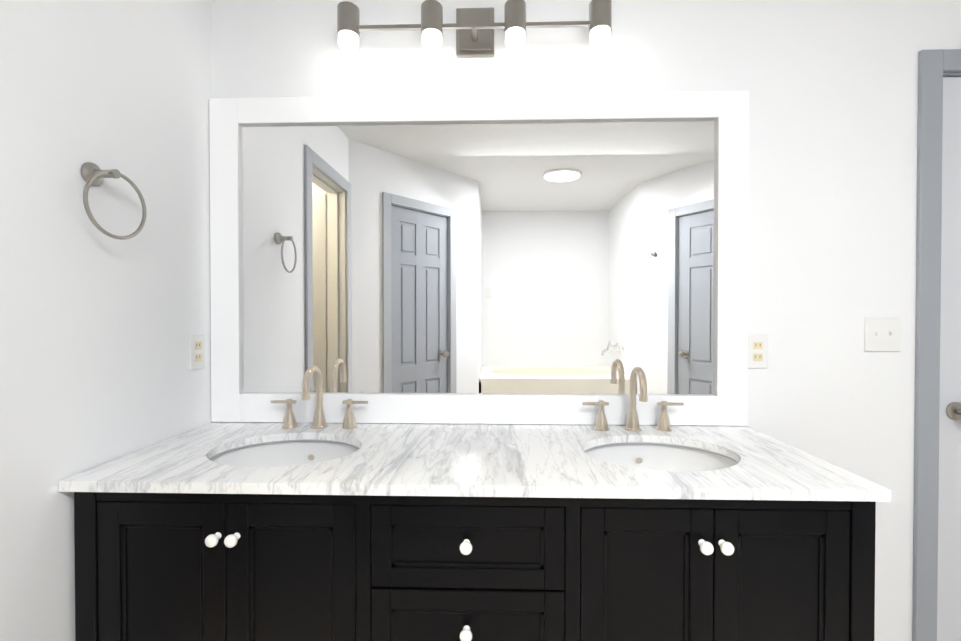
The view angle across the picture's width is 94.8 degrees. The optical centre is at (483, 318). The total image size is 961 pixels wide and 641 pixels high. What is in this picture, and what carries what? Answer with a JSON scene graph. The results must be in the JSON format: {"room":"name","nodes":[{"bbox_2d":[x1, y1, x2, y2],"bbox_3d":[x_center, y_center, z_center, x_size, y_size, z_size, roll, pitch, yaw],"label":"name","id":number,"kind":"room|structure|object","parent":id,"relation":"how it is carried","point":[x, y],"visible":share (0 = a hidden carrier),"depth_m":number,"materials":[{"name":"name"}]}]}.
{"room":"bathroom","nodes":[
{"label":"bathroom","id":0,"kind":"room"},
{"bbox_2d":[0,0,211,640],"bbox_3d":[-1.033,0.031,0.839,0.120,2.440,1.448,0,1,2],"label":"wall","id":1,"kind":"structure","parent":0,"point":[97,327],"depth_m":1.08,"materials":[{"name":"white paint"}]},
{"bbox_2d":[81,162,146,239],"bbox_3d":[-0.931,-0.289,1.095,0.066,0.186,0.167,0,1,2],"label":"towel ring","id":2,"kind":"object","parent":1,"relation":"attached to","point":[93,174],"visible":1,"depth_m":1.07,"materials":[{"name":"grey metal"}]},
{"bbox_2d":[189,334,204,369],"bbox_3d":[-0.950,0.111,1.468,0.008,0.115,0.070,0,1,2],"label":"electrical outlet","id":3,"kind":"object","parent":1,"relation":"attached to","point":[196,351],"visible":1,"depth_m":1.46,"materials":[{"name":"white plastic"}]},
{"bbox_2d":[209,0,960,640],"bbox_3d":[0.811,0.024,1.558,3.765,2.440,0.144,0,1,2],"label":"wall","id":4,"kind":"structure","parent":0,"point":[552,258],"depth_m":1.51,"materials":[{"name":"white paint"}]},
{"bbox_2d":[337,0,611,57],"bbox_3d":[-0.032,-0.971,1.458,0.885,0.176,0.129,0,1,2],"label":"sconce","id":5,"kind":"object","parent":4,"relation":"attached to","point":[474,28],"visible":1,"depth_m":1.42,"materials":[{"name":"grey metal"}]},
{"bbox_2d":[747,334,767,367],"bbox_3d":[0.932,0.112,1.503,0.070,0.115,0.008,0,1,2],"label":"electrical outlet","id":6,"kind":"object","parent":4,"relation":"attached to","point":[757,355],"visible":0.9,"depth_m":1.50,"materials":[{"name":"white plastic"}]},
{"bbox_2d":[864,317,900,351],"bbox_3d":[1.346,0.054,1.487,0.116,0.115,0.016,0,1,2],"label":"double light switch","id":7,"kind":"object","parent":4,"relation":"attached to","point":[881,333],"visible":1,"depth_m":1.49,"materials":[{"name":"white plastic"}]},
{"bbox_2d":[912,49,960,640],"bbox_3d":[1.915,0.176,1.519,0.916,2.137,0.193,0,1,2],"label":"door frame","id":8,"kind":"structure","parent":4,"relation":"attached to","point":[937,541],"depth_m":1.49,"materials":[{"name":"grey wood"}]},
{"bbox_3d":[0.223,1.313,-0.260,5.195,0.100,4.200,0,1,2],"label":"floor","id":9,"kind":"structure","parent":0,"visible":0},
{"bbox_2d":[59,486,890,640],"bbox_3d":[-0.036,0.819,1.255,1.810,0.855,0.567,0,1,2],"label":"bathroom vanity","id":10,"kind":"object","parent":9,"relation":"on","point":[319,528],"depth_m":1.00,"materials":[{"name":"painted wood"},{"name":"marble"}]},
{"bbox_2d":[59,422,890,493],"bbox_3d":[-0.035,0.381,1.257,1.844,0.028,0.557,0,1,2],"label":"countertop","id":11,"kind":"structure","parent":10,"relation":"on","point":[632,457],"depth_m":1.17,"materials":[{"name":"white stone"}]}
]}

